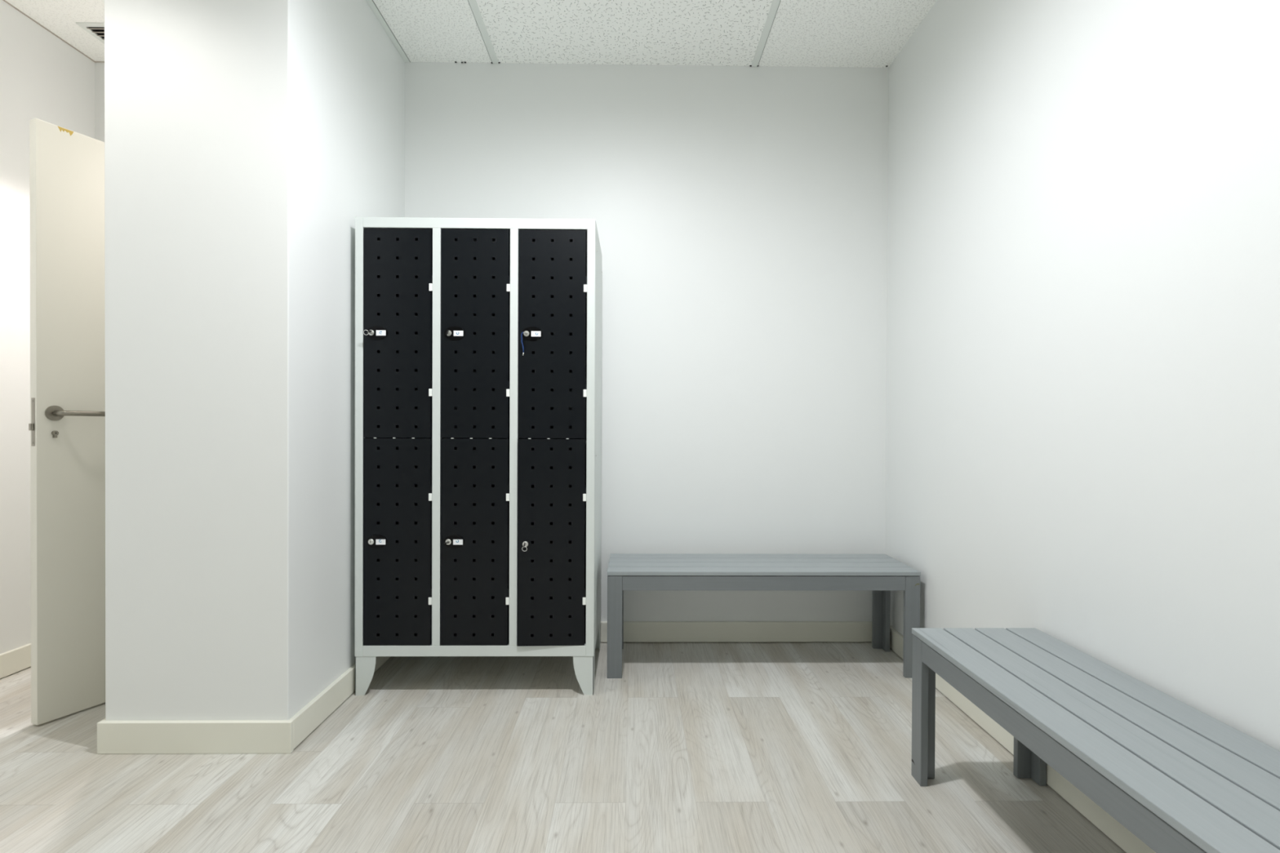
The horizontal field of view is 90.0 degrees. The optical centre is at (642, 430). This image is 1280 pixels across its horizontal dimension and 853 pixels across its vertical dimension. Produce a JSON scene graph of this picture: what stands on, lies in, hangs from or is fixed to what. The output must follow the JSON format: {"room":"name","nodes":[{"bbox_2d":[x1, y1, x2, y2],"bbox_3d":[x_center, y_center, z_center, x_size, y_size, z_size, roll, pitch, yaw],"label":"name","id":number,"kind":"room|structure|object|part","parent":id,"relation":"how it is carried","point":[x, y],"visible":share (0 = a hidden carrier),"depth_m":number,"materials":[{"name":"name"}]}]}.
{"room":"changing room","nodes":[
{"label":"changing room","id":0,"kind":"room"},
{"bbox_2d":[0,0,94,653],"bbox_3d":[-2.640,-0.353,-0.922,0.100,2.797,8.236,0,0,-1],"label":"wall","id":1,"kind":"structure","parent":0,"point":[43,77],"depth_m":2.71,"materials":[{"name":"white paint"}]},
{"bbox_2d":[0,643,31,679],"bbox_3d":[-2.586,0.994,-0.962,0.018,0.096,8.136,0,0,-1],"label":"baseboard","id":2,"kind":"structure","parent":1,"relation":"attached to","point":[15,660],"depth_m":2.68,"materials":[{"name":"paint"}]},
{"bbox_2d":[3,0,94,62],"bbox_3d":[-2.581,-1.749,-0.981,0.004,0.004,8.136,0,0,-1],"label":"trim","id":3,"kind":"structure","parent":1,"relation":"attached to","point":[3,0],"depth_m":2.83,"materials":[{"name":"beige"}]},
{"bbox_2d":[104,0,404,720],"bbox_3d":[-1.432,-0.373,2.629,0.582,2.797,1.169,0,0,-1],"label":"wall pillar","id":4,"kind":"structure","parent":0,"point":[246,141],"depth_m":2.05,"materials":[{"name":"white paint"}]},
{"bbox_2d":[28,118,105,725],"bbox_3d":[-1.926,-0.028,2.543,0.105,2.091,0.772,0,0,23],"label":"door","id":5,"kind":"structure","parent":4,"relation":"attached to","point":[67,425],"depth_m":2.28,"materials":[{"name":"white paint"}]},
{"bbox_3d":[-2.103,-0.030,2.209,0.020,0.167,0.001,0,0,23],"label":"latch plate","id":6,"kind":"part","parent":5,"relation":"part of","materials":[{"name":"silver metal"}]},
{"bbox_3d":[-2.061,-0.061,2.245,0.008,0.053,0.053,0,0,23],"label":"handle","id":7,"kind":"part","parent":5,"relation":"part of","materials":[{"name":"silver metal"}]},
{"bbox_3d":[-2.006,-0.061,2.291,0.057,0.019,0.145,0,0,23],"label":"lever","id":8,"kind":"part","parent":5,"relation":"part of","materials":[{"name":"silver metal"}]},
{"bbox_2d":[97,720,293,754],"bbox_3d":[-1.427,0.980,2.045,0.612,0.100,0.018,0,0,-1],"label":"baseboard","id":9,"kind":"structure","parent":4,"relation":"attached to","point":[228,736],"depth_m":2.04,"materials":[{"name":"paint"}]},
{"bbox_2d":[288,656,391,748],"bbox_3d":[-1.137,0.975,2.578,0.018,0.096,1.039,0,0,-1],"label":"baseboard","id":10,"kind":"structure","parent":4,"relation":"attached to","point":[313,713],"depth_m":2.27,"materials":[{"name":"paint"}]},
{"bbox_2d":[5,0,937,67],"bbox_3d":[-0.664,-1.773,-0.954,4.039,0.060,8.336,0,0,-1],"label":"ceiling","id":11,"kind":"structure","parent":0,"point":[864,33],"depth_m":2.82,"materials":[{"name":"tile"}]},
{"bbox_2d":[75,22,104,44],"bbox_3d":[-2.324,-1.772,2.927,0.284,0.010,0.284,0,0,-1],"label":"ceiling vent","id":12,"kind":"object","parent":11,"relation":"in","point":[96,29],"visible":0.16,"depth_m":2.82,"materials":[{"name":"white metal"}]},
{"bbox_2d":[94,62,888,621],"bbox_3d":[-0.728,-0.374,3.159,3.839,2.797,0.130,0,0,-1],"label":"wall","id":13,"kind":"structure","parent":0,"point":[740,213],"depth_m":3.11,"materials":[{"name":"white paint"}]},
{"bbox_2d":[365,0,410,62],"bbox_3d":[-1.122,-1.769,2.558,0.025,0.004,1.039,0,0,-1],"label":"trim","id":14,"kind":"structure","parent":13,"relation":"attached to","point":[371,4],"depth_m":2.82,"materials":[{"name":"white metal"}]},
{"bbox_2d":[467,0,498,63],"bbox_3d":[-0.649,-1.742,-0.969,0.031,0.004,8.106,0,0,-1],"label":"trim","id":15,"kind":"structure","parent":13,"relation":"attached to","point":[473,5],"depth_m":2.83,"materials":[{"name":"white metal"}]},
{"bbox_2d":[600,621,871,642],"bbox_3d":[0.017,0.976,3.104,2.304,0.096,0.018,0,0,-1],"label":"baseboard","id":16,"kind":"structure","parent":13,"relation":"attached to","point":[633,631],"depth_m":3.10,"materials":[{"name":"paint"}]},
{"bbox_2d":[751,0,780,66],"bbox_3d":[0.600,-1.737,-0.951,0.031,0.004,8.106,0,0,-1],"label":"trim","id":17,"kind":"structure","parent":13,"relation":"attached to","point":[775,3],"depth_m":2.83,"materials":[{"name":"white metal"}]},
{"bbox_2d":[0,642,1125,852],"bbox_3d":[-0.676,1.084,-0.934,4.039,0.060,8.336,0,0,-1],"label":"floor","id":18,"kind":"structure","parent":0,"point":[697,747],"depth_m":1.93,"materials":[{"name":"beige wood"}]},
{"bbox_2d":[355,217,602,695],"bbox_3d":[-0.652,0.102,2.737,0.927,1.852,0.549,0,0,-1],"label":"tall cabinet","id":19,"kind":"object","parent":18,"relation":"on","point":[486,448],"visible":0.97,"depth_m":2.48,"materials":[{"name":"black metal"}]},
{"bbox_3d":[-1.027,0.430,2.477,0.081,0.052,0.004,0,0,-1],"label":"lock plate","id":20,"kind":"part","parent":19,"relation":"part of","materials":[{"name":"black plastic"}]},
{"bbox_3d":[-1.024,-0.378,2.471,0.081,0.052,0.004,0,0,-1],"label":"lock plate","id":21,"kind":"part","parent":19,"relation":"part of","materials":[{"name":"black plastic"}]},
{"bbox_3d":[-0.950,0.432,2.488,0.258,0.803,0.017,0,0,-1],"label":"door","id":22,"kind":"part","parent":19,"relation":"part of","materials":[{"name":"black paint"}]},
{"bbox_3d":[-0.947,-0.376,2.483,0.258,0.807,0.017,0,0,-1],"label":"door","id":23,"kind":"part","parent":19,"relation":"part of","materials":[{"name":"black paint"}]},
{"bbox_3d":[-0.730,0.432,2.481,0.081,0.052,0.004,0,0,-1],"label":"lock plate","id":24,"kind":"part","parent":19,"relation":"part of","materials":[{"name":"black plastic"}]},
{"bbox_3d":[-0.726,-0.376,2.475,0.081,0.052,0.004,0,0,-1],"label":"lock plate","id":25,"kind":"part","parent":19,"relation":"part of","materials":[{"name":"black plastic"}]},
{"bbox_3d":[-0.652,0.857,2.497,0.864,0.042,0.022,0,0,-1],"label":"rail","id":26,"kind":"part","parent":19,"relation":"part of","materials":[{"name":"white metal"}]},
{"bbox_3d":[-0.645,-0.802,2.486,0.864,0.040,0.022,0,0,-1],"label":"rail","id":27,"kind":"part","parent":19,"relation":"part of","materials":[{"name":"white metal"}]},
{"bbox_3d":[-0.652,0.433,2.493,0.260,0.803,0.017,0,0,-1],"label":"door","id":28,"kind":"part","parent":19,"relation":"part of","materials":[{"name":"black paint"}]},
{"bbox_3d":[-0.649,-0.375,2.487,0.260,0.807,0.017,0,0,-1],"label":"door","id":29,"kind":"part","parent":19,"relation":"part of","materials":[{"name":"black paint"}]},
{"bbox_2d":[520,332,528,355],"bbox_3d":[-0.452,-0.333,2.460,0.029,0.089,0.026,0,0,-1],"label":"key","id":30,"kind":"object","parent":19,"relation":"hanging from","point":[522,332],"visible":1,"depth_m":2.46,"materials":[{"name":"silver metal"}]},
{"bbox_3d":[-0.460,-0.339,2.458,0.013,0.078,0.018,0,0,-12],"label":"cord","id":31,"kind":"part","parent":30,"relation":"part of","materials":[{"name":"blue fabric"}]},
{"bbox_3d":[-0.427,-0.375,2.480,0.081,0.052,0.004,0,0,-1],"label":"lock plate","id":32,"kind":"part","parent":19,"relation":"part of","materials":[{"name":"black plastic"}]},
{"bbox_3d":[-0.354,0.435,2.491,0.259,0.803,0.017,0,0,-3],"label":"door","id":33,"kind":"part","parent":19,"relation":"part of","materials":[{"name":"black paint"}]},
{"bbox_3d":[-0.350,-0.374,2.491,0.259,0.807,0.017,0,0,-1],"label":"door","id":34,"kind":"part","parent":19,"relation":"part of","materials":[{"name":"black paint"}]},
{"bbox_2d":[607,553,920,678],"bbox_3d":[0.505,0.810,2.853,1.310,0.445,0.376,0,0,-1],"label":"slatted bench","id":35,"kind":"object","parent":18,"relation":"on","point":[880,574],"visible":0.98,"depth_m":2.67,"materials":[{"name":"paint"}]},
{"bbox_3d":[-0.115,0.818,2.689,0.062,0.426,0.062,0,0,-1],"label":"leg","id":36,"kind":"part","parent":35,"relation":"part of","materials":[{"name":"paint"}]},
{"bbox_3d":[-0.120,0.816,2.999,0.062,0.426,0.062,0,0,-1],"label":"leg","id":37,"kind":"part","parent":35,"relation":"part of","materials":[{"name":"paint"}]},
{"bbox_3d":[1.126,0.821,3.017,0.062,0.426,0.062,0,0,-1],"label":"leg","id":38,"kind":"part","parent":35,"relation":"part of","materials":[{"name":"paint"}]},
{"bbox_3d":[1.131,0.823,2.707,0.062,0.426,0.062,0,0,-1],"label":"leg","id":39,"kind":"part","parent":35,"relation":"part of","materials":[{"name":"paint"}]},
{"bbox_2d":[911,627,1279,852],"bbox_3d":[1.008,0.823,1.278,0.376,0.445,1.310,0,0,-1],"label":"slatted bench","id":40,"kind":"object","parent":18,"relation":"on","point":[1180,779],"visible":1,"depth_m":1.29,"materials":[{"name":"paint"}]},
{"bbox_3d":[0.844,0.827,1.899,0.062,0.426,0.062,0,0,-1],"label":"leg","id":41,"kind":"part","parent":40,"relation":"part of","materials":[{"name":"paint"}]},
{"bbox_3d":[1.154,0.829,1.903,0.062,0.426,0.062,0,0,-1],"label":"leg","id":42,"kind":"part","parent":40,"relation":"part of","materials":[{"name":"paint"}]},
{"bbox_2d":[885,0,1279,751],"bbox_3d":[1.299,-0.337,-0.881,0.100,2.797,8.206,0,0,-1],"label":"wall","id":43,"kind":"structure","parent":0,"point":[1083,346],"depth_m":1.70,"materials":[{"name":"white paint"}]},
{"bbox_2d":[889,625,1155,852],"bbox_3d":[1.235,1.010,-0.923,0.018,0.096,8.106,0,0,-1],"label":"baseboard","id":44,"kind":"structure","parent":43,"relation":"attached to","point":[1104,822],"depth_m":1.83,"materials":[{"name":"paint"}]}
]}

